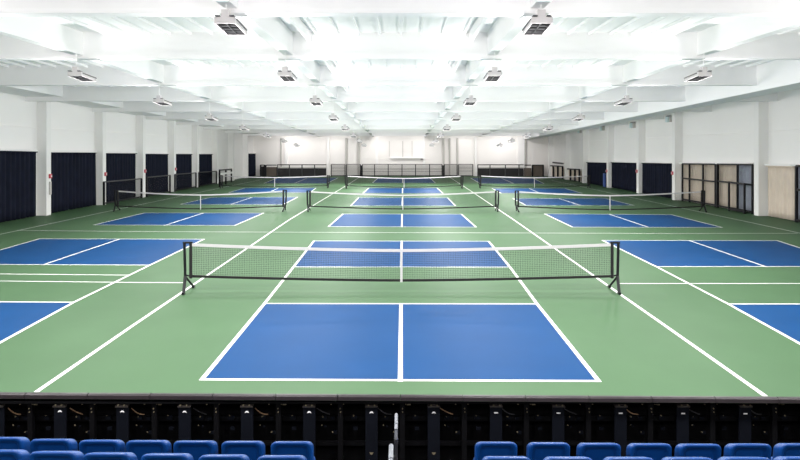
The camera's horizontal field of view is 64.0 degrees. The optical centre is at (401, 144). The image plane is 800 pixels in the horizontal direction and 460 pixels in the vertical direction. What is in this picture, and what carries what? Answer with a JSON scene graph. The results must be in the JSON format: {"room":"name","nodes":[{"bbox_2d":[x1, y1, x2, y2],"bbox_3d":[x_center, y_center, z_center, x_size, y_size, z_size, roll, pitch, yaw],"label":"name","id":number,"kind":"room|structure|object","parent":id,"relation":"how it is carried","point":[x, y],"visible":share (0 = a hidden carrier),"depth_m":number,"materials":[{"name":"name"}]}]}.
{"room":"sports hall","nodes":[
{"label":"sports hall","id":0,"kind":"room"},
{"bbox_2d":[0,92,252,218],"bbox_3d":[-18.444,0.915,33.642,0.800,8.550,81.357,0,0,2],"label":"wall","id":1,"kind":"structure","parent":0,"point":[44,127],"depth_m":38.24,"materials":[{"name":"white paint"}]},
{"bbox_2d":[0,149,37,222],"bbox_3d":[-18.518,1.838,29.706,0.260,3.444,4.938,0,0,2],"label":"curtain","id":2,"kind":"object","parent":1,"relation":"hanging from","point":[17,166],"visible":1,"depth_m":30.73,"materials":[{"name":"blue fabric"}]},
{"bbox_2d":[49,174,51,194],"bbox_3d":[-18.017,2.016,32.824,0.110,1.060,0.200,0,0,0],"label":"fire alarm","id":3,"kind":"object","parent":1,"relation":"attached to","point":[50,175],"visible":1,"depth_m":32.78,"materials":[{"name":"red plastic"}]},
{"bbox_2d":[51,151,96,212],"bbox_3d":[-18.322,1.924,35.471,0.260,3.273,4.945,0,0,2],"label":"curtain","id":4,"kind":"object","parent":1,"relation":"hanging from","point":[73,180],"visible":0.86,"depth_m":35.55,"materials":[{"name":"blue fabric"}]},
{"bbox_2d":[106,152,136,201],"bbox_3d":[-18.133,1.981,41.025,0.260,3.158,4.648,0,0,2],"label":"curtain","id":5,"kind":"object","parent":1,"relation":"hanging from","point":[119,165],"visible":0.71,"depth_m":41.21,"materials":[{"name":"blue fabric"}]},
{"bbox_2d":[145,152,168,195],"bbox_3d":[-17.949,2.037,46.432,0.260,3.046,4.490,0,0,2],"label":"curtain","id":6,"kind":"object","parent":1,"relation":"hanging from","point":[156,164],"visible":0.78,"depth_m":46.72,"materials":[{"name":"blue fabric"}]},
{"bbox_2d":[176,153,192,189],"bbox_3d":[-17.771,2.083,51.663,0.260,2.955,4.086,0,0,2],"label":"curtain","id":7,"kind":"object","parent":1,"relation":"hanging from","point":[183,160],"visible":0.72,"depth_m":51.87,"materials":[{"name":"blue fabric"}]},
{"bbox_2d":[199,153,212,184],"bbox_3d":[-17.597,2.123,56.798,0.260,2.875,4.212,0,0,2],"label":"curtain","id":8,"kind":"object","parent":1,"relation":"hanging from","point":[205,159],"visible":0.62,"depth_m":56.99,"materials":[{"name":"blue fabric"}]},
{"bbox_2d":[248,153,255,176],"bbox_3d":[-17.076,2.203,72.109,0.260,2.713,4.131,0,0,2],"label":"curtain","id":9,"kind":"object","parent":1,"relation":"hanging from","point":[251,156],"visible":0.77,"depth_m":72.45,"materials":[{"name":"blue fabric"}]},
{"bbox_2d":[0,176,799,403],"bbox_3d":[0.000,3.637,41.715,38.600,0.106,65.570,0,0,0],"label":"floor","id":10,"kind":"structure","parent":0,"point":[92,300],"depth_m":15.27,"materials":[{"name":"green paint"}]},
{"bbox_2d":[103,178,142,204],"bbox_3d":[-17.740,2.884,40.828,0.103,1.412,5.193,0,0,2],"label":"fence","id":11,"kind":"object","parent":10,"relation":"on","point":[141,179],"visible":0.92,"depth_m":40.83,"materials":[{"name":"black"}]},
{"bbox_2d":[146,175,170,196],"bbox_3d":[-17.556,2.897,46.238,0.103,1.386,4.115,0,0,2],"label":"fence","id":12,"kind":"object","parent":10,"relation":"on","point":[169,191],"visible":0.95,"depth_m":46.24,"materials":[{"name":"black"}]},
{"bbox_2d":[174,172,196,191],"bbox_3d":[-17.378,2.908,51.480,0.103,1.364,4.643,0,0,2],"label":"fence","id":13,"kind":"object","parent":10,"relation":"on","point":[195,186],"visible":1,"depth_m":50.97,"materials":[{"name":"black"}]},
{"bbox_2d":[113,190,286,211],"bbox_3d":[-10.955,3.014,34.792,9.395,1.152,0.840,0,0,0],"label":"net","id":14,"kind":"object","parent":10,"relation":"on","point":[118,191],"visible":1,"depth_m":34.80,"materials":[{"name":"black fabric"}]},
{"bbox_2d":[198,171,216,186],"bbox_3d":[-17.198,2.943,56.752,0.103,1.293,4.676,0,0,2],"label":"fence","id":15,"kind":"object","parent":10,"relation":"on","point":[199,185],"visible":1,"depth_m":55.23,"materials":[{"name":"black"}]},
{"bbox_2d":[219,169,231,186],"bbox_3d":[-16.027,2.842,58.234,0.160,1.496,7.246,0,0,-7],"label":"barrier","id":16,"kind":"object","parent":10,"relation":"on","point":[220,170],"visible":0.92,"depth_m":58.17,"materials":[{"name":"black"}]},
{"bbox_2d":[260,165,264,176],"bbox_3d":[-15.807,2.908,72.740,0.600,1.365,0.720,0,0,0],"label":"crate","id":17,"kind":"object","parent":10,"relation":"on","point":[262,167],"visible":1,"depth_m":72.50,"materials":[{"name":"black"}]},
{"bbox_2d":[265,165,276,176],"bbox_3d":[-14.853,2.908,72.740,1.270,1.365,0.720,0,0,0],"label":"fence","id":18,"kind":"object","parent":10,"relation":"on","point":[269,171],"visible":1,"depth_m":72.50,"materials":[{"name":"black"}]},
{"bbox_2d":[220,175,329,187],"bbox_3d":[-10.628,3.051,53.413,9.196,1.077,0.840,0,0,0],"label":"net","id":19,"kind":"object","parent":10,"relation":"on","point":[242,178],"visible":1,"depth_m":53.42,"materials":[{"name":"black fabric"}]},
{"bbox_2d":[277,164,325,175],"bbox_3d":[-11.421,2.886,72.750,5.596,1.368,0.300,0,0,0],"label":"board","id":20,"kind":"object","parent":10,"relation":"on","point":[281,171],"visible":0.95,"depth_m":72.70,"materials":[{"name":"black"}]},
{"bbox_2d":[346,164,360,175],"bbox_3d":[-5.528,2.873,72.800,1.682,1.435,0.090,0,0,0],"label":"fence","id":21,"kind":"object","parent":10,"relation":"on","point":[346,164],"visible":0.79,"depth_m":72.75,"materials":[{"name":"black"}]},
{"bbox_2d":[0,392,799,402],"bbox_3d":[-0.082,3.616,9.171,14.338,0.068,0.090,0,0,1],"label":"railing","id":22,"kind":"object","parent":10,"relation":"attached to","point":[3,395],"visible":1,"depth_m":9.14,"materials":[{"name":"grey plastic"}]},
{"bbox_2d":[181,242,620,294],"bbox_3d":[-0.015,2.984,15.717,10.740,1.213,0.840,0,0,0],"label":"net","id":23,"kind":"object","parent":10,"relation":"on","point":[191,244],"visible":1,"depth_m":15.73,"materials":[{"name":"black fabric"}]},
{"bbox_2d":[362,164,441,176],"bbox_3d":[0.023,2.873,72.800,9.144,1.435,0.090,0,0,0],"label":"fence","id":24,"kind":"object","parent":10,"relation":"on","point":[374,171],"visible":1,"depth_m":72.75,"materials":[{"name":"black metal"}]},
{"bbox_2d":[306,190,498,211],"bbox_3d":[0.049,3.027,34.687,10.462,1.127,0.840,0,0,0],"label":"net","id":25,"kind":"object","parent":10,"relation":"on","point":[310,204],"visible":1,"depth_m":34.70,"materials":[{"name":"black fabric"}]},
{"bbox_2d":[345,175,463,188],"bbox_3d":[0.173,3.042,52.677,9.795,1.096,0.840,0,0,0],"label":"net","id":26,"kind":"object","parent":10,"relation":"on","point":[385,182],"visible":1,"depth_m":52.68,"materials":[{"name":"black fabric"}]},
{"bbox_2d":[444,164,457,175],"bbox_3d":[5.551,2.873,72.800,1.546,1.435,0.090,0,0,0],"label":"fence","id":27,"kind":"object","parent":10,"relation":"on","point":[444,164],"visible":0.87,"depth_m":72.75,"materials":[{"name":"black"}]},
{"bbox_2d":[458,164,472,176],"bbox_3d":[7.246,2.873,72.800,1.705,1.435,0.090,0,0,0],"label":"fence","id":28,"kind":"object","parent":10,"relation":"on","point":[458,164],"visible":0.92,"depth_m":72.75,"materials":[{"name":"black"}]},
{"bbox_2d":[477,164,523,175],"bbox_3d":[11.193,2.886,72.750,5.278,1.368,0.300,0,0,0],"label":"railing","id":29,"kind":"object","parent":10,"relation":"on","point":[483,171],"visible":0.93,"depth_m":72.70,"materials":[{"name":"black"}]},
{"bbox_2d":[524,165,530,176],"bbox_3d":[14.265,2.897,72.750,0.818,1.345,0.700,0,0,0],"label":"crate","id":30,"kind":"object","parent":10,"relation":"on","point":[527,171],"visible":1,"depth_m":72.50,"materials":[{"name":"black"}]},
{"bbox_2d":[478,175,590,187],"bbox_3d":[11.003,3.045,53.165,9.336,1.089,0.840,0,0,0],"label":"net","id":31,"kind":"object","parent":10,"relation":"on","point":[588,178],"visible":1,"depth_m":53.17,"materials":[{"name":"black fabric"}]},
{"bbox_2d":[532,165,543,176],"bbox_3d":[15.388,2.908,72.740,1.393,1.365,0.720,0,0,0],"label":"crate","id":32,"kind":"object","parent":10,"relation":"on","point":[537,170],"visible":1,"depth_m":72.50,"materials":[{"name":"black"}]},
{"bbox_2d":[550,165,563,178],"bbox_3d":[16.976,2.900,70.622,0.243,1.379,5.600,0,0,-2],"label":"railing","id":33,"kind":"object","parent":10,"relation":"on","point":[558,171],"visible":0.8,"depth_m":69.64,"materials":[{"name":"black"}]},
{"bbox_2d":[567,168,580,181],"bbox_3d":[17.189,2.959,64.349,0.243,1.261,4.579,0,0,-2],"label":"railing","id":34,"kind":"object","parent":10,"relation":"on","point":[572,172],"visible":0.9,"depth_m":63.53,"materials":[{"name":"black"}]},
{"bbox_2d":[603,173,605,186],"bbox_3d":[17.190,3.001,54.355,0.320,1.178,0.320,0,0,0],"label":"post","id":35,"kind":"object","parent":10,"relation":"on","point":[604,174],"visible":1,"depth_m":54.26,"materials":[{"name":"blue"}]},
{"bbox_2d":[515,190,706,211],"bbox_3d":[11.212,3.019,34.478,10.282,1.142,0.840,0,0,0],"label":"net","id":36,"kind":"object","parent":10,"relation":"on","point":[518,191],"visible":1,"depth_m":34.49,"materials":[{"name":"black fabric"}]},
{"bbox_2d":[681,163,715,206],"bbox_3d":[18.033,2.329,38.971,0.093,2.522,4.130,0,0,-2],"label":"frame","id":37,"kind":"object","parent":10,"relation":"on","point":[689,178],"visible":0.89,"depth_m":39.47,"materials":[{"name":"black metal"}]},
{"bbox_2d":[716,163,753,213],"bbox_3d":[18.118,2.283,34.947,0.139,2.613,3.564,0,0,-2],"label":"frame","id":38,"kind":"object","parent":10,"relation":"on","point":[717,164],"visible":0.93,"depth_m":34.55,"materials":[{"name":"black metal"}]},
{"bbox_2d":[728,181,745,213],"bbox_3d":[17.857,2.785,34.157,0.088,1.611,1.574,0,0,-2],"label":"barrier","id":39,"kind":"object","parent":10,"relation":"on","point":[729,182],"visible":1,"depth_m":33.63,"materials":[{"name":"black metal"}]},
{"bbox_2d":[795,165,799,221],"bbox_3d":[18.371,2.237,28.444,0.114,2.706,2.692,0,0,-2],"label":"frame","id":40,"kind":"object","parent":10,"relation":"on","point":[796,166],"visible":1,"depth_m":29.68,"materials":[{"name":"black"}]},
{"bbox_2d":[0,0,799,138],"bbox_3d":[-0.002,-2.094,33.500,39.804,2.931,81.600,0,0,0],"label":"ceiling","id":41,"kind":"structure","parent":0,"point":[383,67],"depth_m":22.52,"materials":[{"name":"white paint"}]},
{"bbox_2d":[68,53,96,81],"bbox_3d":[-9.350,-2.275,18.705,0.432,0.756,0.930,0,0,0],"label":"floodlight","id":42,"kind":"object","parent":41,"relation":"hanging from","point":[75,73],"visible":1,"depth_m":18.41,"materials":[{"name":"grey metal"}]},
{"bbox_2d":[153,95,171,105],"bbox_3d":[-9.350,-2.023,24.985,0.432,0.912,0.930,0,0,0],"label":"floodlight","id":43,"kind":"object","parent":41,"relation":"hanging from","point":[159,100],"visible":1,"depth_m":24.68,"materials":[{"name":"grey"}]},
{"bbox_2d":[205,113,217,120],"bbox_3d":[-9.350,-1.740,31.385,0.432,1.087,0.930,0,0,0],"label":"floodlight","id":44,"kind":"object","parent":41,"relation":"hanging from","point":[209,117],"visible":1,"depth_m":30.98,"materials":[{"name":"grey"}]},
{"bbox_2d":[214,4,246,34],"bbox_3d":[-3.350,-2.453,12.535,0.432,0.453,0.930,0,0,0],"label":"floodlight","id":45,"kind":"object","parent":41,"relation":"hanging from","point":[229,24],"visible":1,"depth_m":12.26,"materials":[{"name":"grey metal"}]},
{"bbox_2d":[239,109,248,130],"bbox_3d":[-9.350,-1.477,37.885,0.432,1.220,0.930,0,0,0],"label":"floodlight","id":46,"kind":"object","parent":41,"relation":"hanging from","point":[242,127],"visible":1,"depth_m":37.53,"materials":[{"name":"grey"}]},
{"bbox_2d":[277,53,296,81],"bbox_3d":[-3.350,-2.275,18.705,0.432,0.756,0.930,0,0,0],"label":"floodlight","id":47,"kind":"object","parent":41,"relation":"hanging from","point":[286,75],"visible":1,"depth_m":18.35,"materials":[{"name":"grey metal"}]},
{"bbox_2d":[309,95,322,105],"bbox_3d":[-3.350,-2.023,24.985,0.432,0.912,0.930,0,0,0],"label":"floodlight","id":48,"kind":"object","parent":41,"relation":"hanging from","point":[315,101],"visible":1,"depth_m":24.56,"materials":[{"name":"grey"}]},
{"bbox_2d":[286,17,356,102],"bbox_3d":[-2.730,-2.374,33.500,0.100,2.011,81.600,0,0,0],"label":"cable tray","id":49,"kind":"object","parent":41,"relation":"on","point":[299,23],"depth_m":18.91,"materials":[{"name":"white paint"}]},
{"bbox_2d":[329,113,338,120],"bbox_3d":[-3.350,-1.740,31.385,0.432,1.087,0.930,0,0,0],"label":"floodlight","id":50,"kind":"object","parent":41,"relation":"hanging from","point":[332,117],"visible":1,"depth_m":30.96,"materials":[{"name":"grey"}]},
{"bbox_2d":[443,124,450,130],"bbox_3d":[2.650,-1.477,37.885,0.432,1.220,0.930,0,0,0],"label":"floodlight","id":51,"kind":"object","parent":41,"relation":"hanging from","point":[447,127],"visible":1,"depth_m":37.46,"materials":[{"name":"grey"}]},
{"bbox_2d":[451,98,460,120],"bbox_3d":[2.650,-1.740,31.385,0.432,1.087,0.930,0,0,0],"label":"floodlight","id":52,"kind":"object","parent":41,"relation":"hanging from","point":[456,117],"visible":1,"depth_m":31.03,"materials":[{"name":"grey"}]},
{"bbox_2d":[435,17,487,102],"bbox_3d":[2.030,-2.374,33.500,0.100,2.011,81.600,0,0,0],"label":"cable tray","id":53,"kind":"object","parent":41,"relation":"on","point":[478,22],"depth_m":18.91,"materials":[{"name":"white paint"}]},
{"bbox_2d":[463,95,475,105],"bbox_3d":[2.650,-2.023,24.985,0.432,0.912,0.930,0,0,0],"label":"floodlight","id":54,"kind":"object","parent":41,"relation":"hanging from","point":[470,101],"visible":1,"depth_m":24.56,"materials":[{"name":"grey"}]},
{"bbox_2d":[483,53,501,81],"bbox_3d":[2.650,-2.275,18.705,0.432,0.756,0.930,0,0,0],"label":"floodlight","id":55,"kind":"object","parent":41,"relation":"hanging from","point":[492,75],"visible":1,"depth_m":18.35,"materials":[{"name":"grey metal"}]},
{"bbox_2d":[522,4,552,34],"bbox_3d":[2.650,-2.453,12.535,0.432,0.453,0.930,0,0,0],"label":"floodlight","id":56,"kind":"object","parent":41,"relation":"hanging from","point":[539,23],"visible":1,"depth_m":12.24,"materials":[{"name":"grey metal"}]},
{"bbox_2d":[543,109,552,130],"bbox_3d":[8.650,-1.477,37.885,0.432,1.220,0.930,0,0,0],"label":"floodlight","id":57,"kind":"object","parent":41,"relation":"hanging from","point":[549,127],"visible":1,"depth_m":37.53,"materials":[{"name":"grey"}]},
{"bbox_2d":[572,98,584,120],"bbox_3d":[8.650,-1.740,31.385,0.432,1.087,0.930,0,0,0],"label":"floodlight","id":58,"kind":"object","parent":41,"relation":"hanging from","point":[579,117],"visible":1,"depth_m":31.03,"materials":[{"name":"grey"}]},
{"bbox_2d":[615,81,632,105],"bbox_3d":[8.650,-2.023,24.985,0.432,0.912,0.930,0,0,0],"label":"floodlight","id":59,"kind":"object","parent":41,"relation":"hanging from","point":[626,100],"visible":1,"depth_m":24.63,"materials":[{"name":"grey"}]},
{"bbox_2d":[684,52,711,81],"bbox_3d":[8.650,-2.275,18.705,0.432,0.756,0.930,0,0,0],"label":"floodlight","id":60,"kind":"object","parent":41,"relation":"hanging from","point":[702,74],"visible":1,"depth_m":18.41,"materials":[{"name":"grey metal"}]},
{"bbox_2d":[253,136,547,175],"bbox_3d":[0.000,1.016,73.975,35.200,5.348,0.650,0,0,0],"label":"wall","id":61,"kind":"structure","parent":0,"point":[328,150],"depth_m":74.01,"materials":[{"name":"white paint"}]},
{"bbox_2d":[548,88,799,220],"bbox_3d":[18.394,0.915,33.642,0.800,8.550,81.357,0,0,-2],"label":"wall","id":62,"kind":"structure","parent":0,"point":[760,134],"depth_m":39.00,"materials":[{"name":"white paint"}]},
{"bbox_2d":[586,161,606,186],"bbox_3d":[17.534,2.489,57.169,0.260,2.142,6.013,0,0,-2],"label":"curtain","id":63,"kind":"object","parent":62,"relation":"hanging from","point":[596,169],"visible":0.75,"depth_m":57.26,"materials":[{"name":"blue fabric"}]},
{"bbox_2d":[611,161,635,191],"bbox_3d":[17.751,2.408,50.791,0.261,2.305,5.882,0,0,-2],"label":"curtain","id":64,"kind":"object","parent":62,"relation":"hanging from","point":[623,172],"visible":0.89,"depth_m":50.98,"materials":[{"name":"blue fabric"}]},
{"bbox_2d":[641,162,671,197],"bbox_3d":[17.955,2.343,44.739,0.264,2.434,5.409,0,0,-2],"label":"curtain","id":65,"kind":"object","parent":62,"relation":"hanging from","point":[656,176],"visible":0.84,"depth_m":44.81,"materials":[{"name":"blue fabric"}]},
{"bbox_2d":[665,115,671,121],"bbox_3d":[18.040,-1.763,43.230,0.270,0.439,0.620,0,0,0],"label":"wall speaker","id":66,"kind":"object","parent":62,"relation":"attached to","point":[667,118],"visible":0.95,"depth_m":43.20,"materials":[{"name":"white"}]},
{"bbox_2d":[679,163,735,207],"bbox_3d":[18.189,2.260,38.205,0.280,2.601,6.480,0,0,-2],"label":"curtain","id":67,"kind":"object","parent":62,"relation":"hanging from","point":[726,172],"visible":0.63,"depth_m":37.77,"materials":[{"name":"beige fabric"}]},
{"bbox_2d":[735,163,753,212],"bbox_3d":[18.323,2.244,34.251,0.280,2.632,1.353,0,0,-2],"label":"curtain","id":68,"kind":"object","parent":62,"relation":"hanging from","point":[744,170],"visible":0.67,"depth_m":34.22,"materials":[{"name":"blue fabric"}]},
{"bbox_2d":[765,164,794,220],"bbox_3d":[18.418,2.234,31.169,0.260,2.652,2.118,0,0,-2],"label":"curtain","id":69,"kind":"object","parent":62,"relation":"hanging from","point":[781,177],"visible":0.96,"depth_m":31.08,"materials":[{"name":"beige fabric"}]},
{"bbox_2d":[792,164,799,218],"bbox_3d":[18.511,2.207,28.737,0.280,2.707,2.617,0,0,-2],"label":"curtain","id":70,"kind":"object","parent":62,"relation":"hanging from","point":[792,164],"visible":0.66,"depth_m":29.89,"materials":[{"name":"blue fabric"}]},
{"bbox_3d":[0.000,4.050,1.375,38.400,2.080,16.750,0,0,0],"label":"floor","id":71,"kind":"structure","parent":0,"visible":0},
{"bbox_2d":[0,449,29,459],"bbox_3d":[-3.565,3.121,5.776,0.440,0.869,0.322,0,0,0],"label":"seat","id":72,"kind":"object","parent":71,"relation":"on","point":[5,454],"visible":0.95,"depth_m":5.65,"materials":[{"name":"blue plastic"}]},
{"bbox_2d":[0,437,30,453],"bbox_3d":[-4.135,3.455,6.756,0.440,0.869,0.322,0,0,0],"label":"seat","id":73,"kind":"object","parent":71,"relation":"on","point":[23,443],"visible":0.62,"depth_m":6.65,"materials":[{"name":"blue plastic"}]},
{"bbox_2d":[30,439,77,452],"bbox_3d":[-3.635,3.474,6.756,0.440,0.869,0.322,0,0,0],"label":"seat","id":74,"kind":"object","parent":71,"relation":"on","point":[35,444],"visible":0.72,"depth_m":6.63,"materials":[{"name":"blue plastic"}]},
{"bbox_2d":[29,451,83,459],"bbox_3d":[-3.073,3.134,5.776,0.440,0.869,0.322,0,0,0],"label":"seat","id":75,"kind":"object","parent":71,"relation":"on","point":[38,455],"visible":0.98,"depth_m":5.63,"materials":[{"name":"blue plastic"}]},
{"bbox_2d":[79,440,125,454],"bbox_3d":[-3.131,3.484,6.756,0.440,0.869,0.322,0,0,0],"label":"seat","id":76,"kind":"object","parent":71,"relation":"on","point":[85,446],"visible":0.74,"depth_m":6.63,"materials":[{"name":"blue plastic"}]},
{"bbox_2d":[83,452,136,459],"bbox_3d":[-2.599,3.146,5.776,0.440,0.869,0.322,0,0,0],"label":"seat","id":77,"kind":"object","parent":71,"relation":"on","point":[95,455],"visible":1,"depth_m":5.63,"materials":[{"name":"blue plastic"}]},
{"bbox_2d":[126,440,171,459],"bbox_3d":[-2.644,3.488,6.756,0.440,0.869,0.322,0,0,0],"label":"seat","id":78,"kind":"object","parent":71,"relation":"on","point":[139,448],"visible":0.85,"depth_m":6.64,"materials":[{"name":"blue plastic"}]},
{"bbox_2d":[141,453,193,459],"bbox_3d":[-2.090,3.155,5.776,0.440,0.869,0.322,0,0,0],"label":"seat","id":79,"kind":"object","parent":71,"relation":"on","point":[152,456],"visible":1,"depth_m":5.63,"materials":[{"name":"blue plastic"}]},
{"bbox_2d":[173,440,217,459],"bbox_3d":[-2.153,3.493,6.756,0.440,0.869,0.322,0,0,0],"label":"seat","id":80,"kind":"object","parent":71,"relation":"on","point":[196,448],"visible":0.76,"depth_m":6.64,"materials":[{"name":"blue plastic"}]},
{"bbox_2d":[198,454,249,459],"bbox_3d":[-1.584,3.165,5.776,0.440,0.869,0.322,0,0,0],"label":"seat","id":81,"kind":"object","parent":71,"relation":"on","point":[208,456],"visible":1,"depth_m":5.63,"materials":[{"name":"blue plastic"}]},
{"bbox_2d":[221,441,264,459],"bbox_3d":[-1.656,3.497,6.756,0.440,0.869,0.322,0,0,0],"label":"seat","id":82,"kind":"object","parent":71,"relation":"on","point":[253,450],"visible":0.77,"depth_m":6.64,"materials":[{"name":"blue plastic"}]},
{"bbox_2d":[257,455,306,459],"bbox_3d":[-1.068,3.172,5.776,0.440,0.869,0.322,0,0,0],"label":"seat","id":83,"kind":"object","parent":71,"relation":"on","point":[265,457],"visible":1,"depth_m":5.62,"materials":[{"name":"blue plastic"}]},
{"bbox_2d":[271,441,315,459],"bbox_3d":[-1.145,3.501,6.756,0.440,0.869,0.322,0,0,0],"label":"seat","id":84,"kind":"object","parent":71,"relation":"on","point":[305,448],"visible":0.88,"depth_m":6.64,"materials":[{"name":"blue plastic"}]},
{"bbox_2d":[388,444,393,459],"bbox_3d":[-0.094,3.092,5.480,0.103,0.956,0.466,0,0,0],"label":"handrail","id":85,"kind":"object","parent":71,"relation":"on","point":[391,446],"visible":1,"depth_m":5.47,"materials":[{"name":"silver metal"}]},
{"bbox_2d":[394,413,397,459],"bbox_3d":[-0.059,3.341,6.540,0.080,1.099,0.442,0,0,0],"label":"handrail","id":86,"kind":"object","parent":71,"relation":"on","point":[396,414],"visible":1,"depth_m":6.37,"materials":[{"name":"silver metal"}]},
{"bbox_2d":[0,399,799,459],"bbox_3d":[0.000,4.343,9.518,38.000,1.295,0.665,0,0,0],"label":"barrier","id":87,"kind":"object","parent":71,"relation":"on","point":[337,430],"visible":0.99,"depth_m":9.75,"materials":[{"name":"black metal"}]},
{"bbox_2d":[52,404,66,407],"bbox_3d":[-4.938,3.765,9.238,0.180,0.021,0.065,0,0,0],"label":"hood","id":88,"kind":"object","parent":87,"relation":"attached to","point":[56,405],"depth_m":9.20,"materials":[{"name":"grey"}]},
{"bbox_2d":[115,404,128,407],"bbox_3d":[-4.038,3.765,9.238,0.180,0.021,0.065,0,0,0],"label":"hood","id":89,"kind":"object","parent":87,"relation":"attached to","point":[118,405],"depth_m":9.20,"materials":[{"name":"grey"}]},
{"bbox_2d":[178,404,191,407],"bbox_3d":[-3.139,3.765,9.238,0.180,0.021,0.065,0,0,0],"label":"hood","id":90,"kind":"object","parent":87,"relation":"attached to","point":[180,405],"depth_m":9.20,"materials":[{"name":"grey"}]},
{"bbox_2d":[240,404,253,407],"bbox_3d":[-2.239,3.765,9.238,0.180,0.021,0.065,0,0,0],"label":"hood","id":91,"kind":"object","parent":87,"relation":"attached to","point":[242,405],"depth_m":9.20,"materials":[{"name":"grey"}]},
{"bbox_2d":[303,404,315,407],"bbox_3d":[-1.340,3.765,9.238,0.180,0.021,0.065,0,0,0],"label":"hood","id":92,"kind":"object","parent":87,"relation":"attached to","point":[304,405],"depth_m":9.20,"materials":[{"name":"grey"}]},
{"bbox_2d":[365,404,377,407],"bbox_3d":[-0.440,3.765,9.238,0.180,0.021,0.065,0,0,0],"label":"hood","id":93,"kind":"object","parent":87,"relation":"attached to","point":[366,405],"depth_m":9.20,"materials":[{"name":"grey"}]},
{"bbox_2d":[427,404,439,407],"bbox_3d":[0.459,3.765,9.238,0.180,0.021,0.065,0,0,0],"label":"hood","id":94,"kind":"object","parent":87,"relation":"attached to","point":[429,405],"depth_m":9.20,"materials":[{"name":"grey"}]},
{"bbox_2d":[490,404,502,407],"bbox_3d":[1.359,3.765,9.238,0.180,0.021,0.065,0,0,0],"label":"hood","id":95,"kind":"object","parent":87,"relation":"attached to","point":[491,405],"depth_m":9.20,"materials":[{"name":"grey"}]},
{"bbox_2d":[552,404,564,407],"bbox_3d":[2.258,3.765,9.238,0.180,0.021,0.065,0,0,0],"label":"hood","id":96,"kind":"object","parent":87,"relation":"attached to","point":[553,405],"depth_m":9.20,"materials":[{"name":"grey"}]},
{"bbox_2d":[614,404,627,407],"bbox_3d":[3.158,3.765,9.238,0.180,0.021,0.065,0,0,0],"label":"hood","id":97,"kind":"object","parent":87,"relation":"attached to","point":[615,405],"depth_m":9.20,"materials":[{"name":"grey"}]},
{"bbox_2d":[676,404,689,407],"bbox_3d":[4.057,3.765,9.238,0.180,0.021,0.065,0,0,0],"label":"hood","id":98,"kind":"object","parent":87,"relation":"attached to","point":[677,405],"depth_m":9.20,"materials":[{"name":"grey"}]},
{"bbox_2d":[738,404,752,407],"bbox_3d":[4.956,3.765,9.238,0.180,0.021,0.065,0,0,0],"label":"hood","id":99,"kind":"object","parent":87,"relation":"attached to","point":[739,405],"depth_m":9.20,"materials":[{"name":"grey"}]},
{"bbox_2d":[473,442,516,459],"bbox_3d":[0.980,3.505,6.756,0.440,0.869,0.322,0,0,0],"label":"seat","id":100,"kind":"object","parent":71,"relation":"on","point":[482,449],"visible":0.94,"depth_m":6.63,"materials":[{"name":"blue plastic"}]},
{"bbox_2d":[482,456,529,459],"bbox_3d":[0.927,3.181,5.776,0.440,0.869,0.322,0,0,0],"label":"seat","id":101,"kind":"object","parent":71,"relation":"on","point":[486,457],"visible":1,"depth_m":5.63,"materials":[{"name":"blue plastic"}]},
{"bbox_2d":[526,442,569,459],"bbox_3d":[1.526,3.511,6.756,0.440,0.869,0.322,0,0,0],"label":"seat","id":102,"kind":"object","parent":71,"relation":"on","point":[534,450],"visible":0.82,"depth_m":6.64,"materials":[{"name":"blue plastic"}]},
{"bbox_2d":[543,456,591,459],"bbox_3d":[1.475,3.184,5.776,0.440,0.869,0.322,0,0,0],"label":"seat","id":103,"kind":"object","parent":71,"relation":"on","point":[548,457],"visible":1,"depth_m":5.63,"materials":[{"name":"blue plastic"}]},
{"bbox_2d":[576,443,620,459],"bbox_3d":[2.052,3.517,6.756,0.440,0.869,0.322,0,0,0],"label":"seat","id":104,"kind":"object","parent":71,"relation":"on","point":[595,451],"visible":0.84,"depth_m":6.64,"materials":[{"name":"blue plastic"}]},
{"bbox_2d":[603,457,652,459],"bbox_3d":[2.014,3.186,5.776,0.440,0.869,0.322,0,0,0],"label":"seat","id":105,"kind":"object","parent":71,"relation":"on","point":[606,458],"visible":1,"depth_m":5.62,"materials":[{"name":"blue plastic"}]},
{"bbox_2d":[626,443,671,459],"bbox_3d":[2.578,3.521,6.756,0.440,0.869,0.322,0,0,0],"label":"seat","id":106,"kind":"object","parent":71,"relation":"on","point":[656,451],"visible":0.95,"depth_m":6.64,"materials":[{"name":"blue plastic"}]},
{"bbox_2d":[662,457,711,459],"bbox_3d":[2.538,3.188,5.776,0.440,0.869,0.322,0,0,0],"label":"seat","id":107,"kind":"object","parent":71,"relation":"on","point":[664,458],"visible":1,"depth_m":5.62,"materials":[{"name":"blue plastic"}]},
{"bbox_2d":[674,444,720,459],"bbox_3d":[3.090,3.526,6.756,0.440,0.869,0.322,0,0,0],"label":"seat","id":108,"kind":"object","parent":71,"relation":"on","point":[713,451],"visible":0.81,"depth_m":6.64,"materials":[{"name":"blue plastic"}]},
{"bbox_2d":[717,457,769,459],"bbox_3d":[3.044,3.186,5.776,0.440,0.869,0.322,0,0,0],"label":"seat","id":109,"kind":"object","parent":71,"relation":"on","point":[720,458],"visible":1,"depth_m":5.62,"materials":[{"name":"blue plastic"}]},
{"bbox_2d":[723,443,771,459],"bbox_3d":[3.609,3.523,6.756,0.440,0.869,0.322,0,0,0],"label":"seat","id":110,"kind":"object","parent":71,"relation":"on","point":[731,449],"visible":0.86,"depth_m":6.64,"materials":[{"name":"blue plastic"}]},
{"bbox_2d":[771,443,799,459],"bbox_3d":[4.129,3.521,6.756,0.440,0.869,0.322,0,0,0],"label":"seat","id":111,"kind":"object","parent":71,"relation":"on","point":[780,449],"visible":0.84,"depth_m":6.65,"materials":[{"name":"blue plastic"}]},
{"bbox_2d":[773,456,799,459],"bbox_3d":[3.548,3.183,5.776,0.440,0.869,0.322,0,0,0],"label":"seat","id":112,"kind":"object","parent":71,"relation":"on","point":[778,457],"visible":1,"depth_m":5.64,"materials":[{"name":"blue plastic"}]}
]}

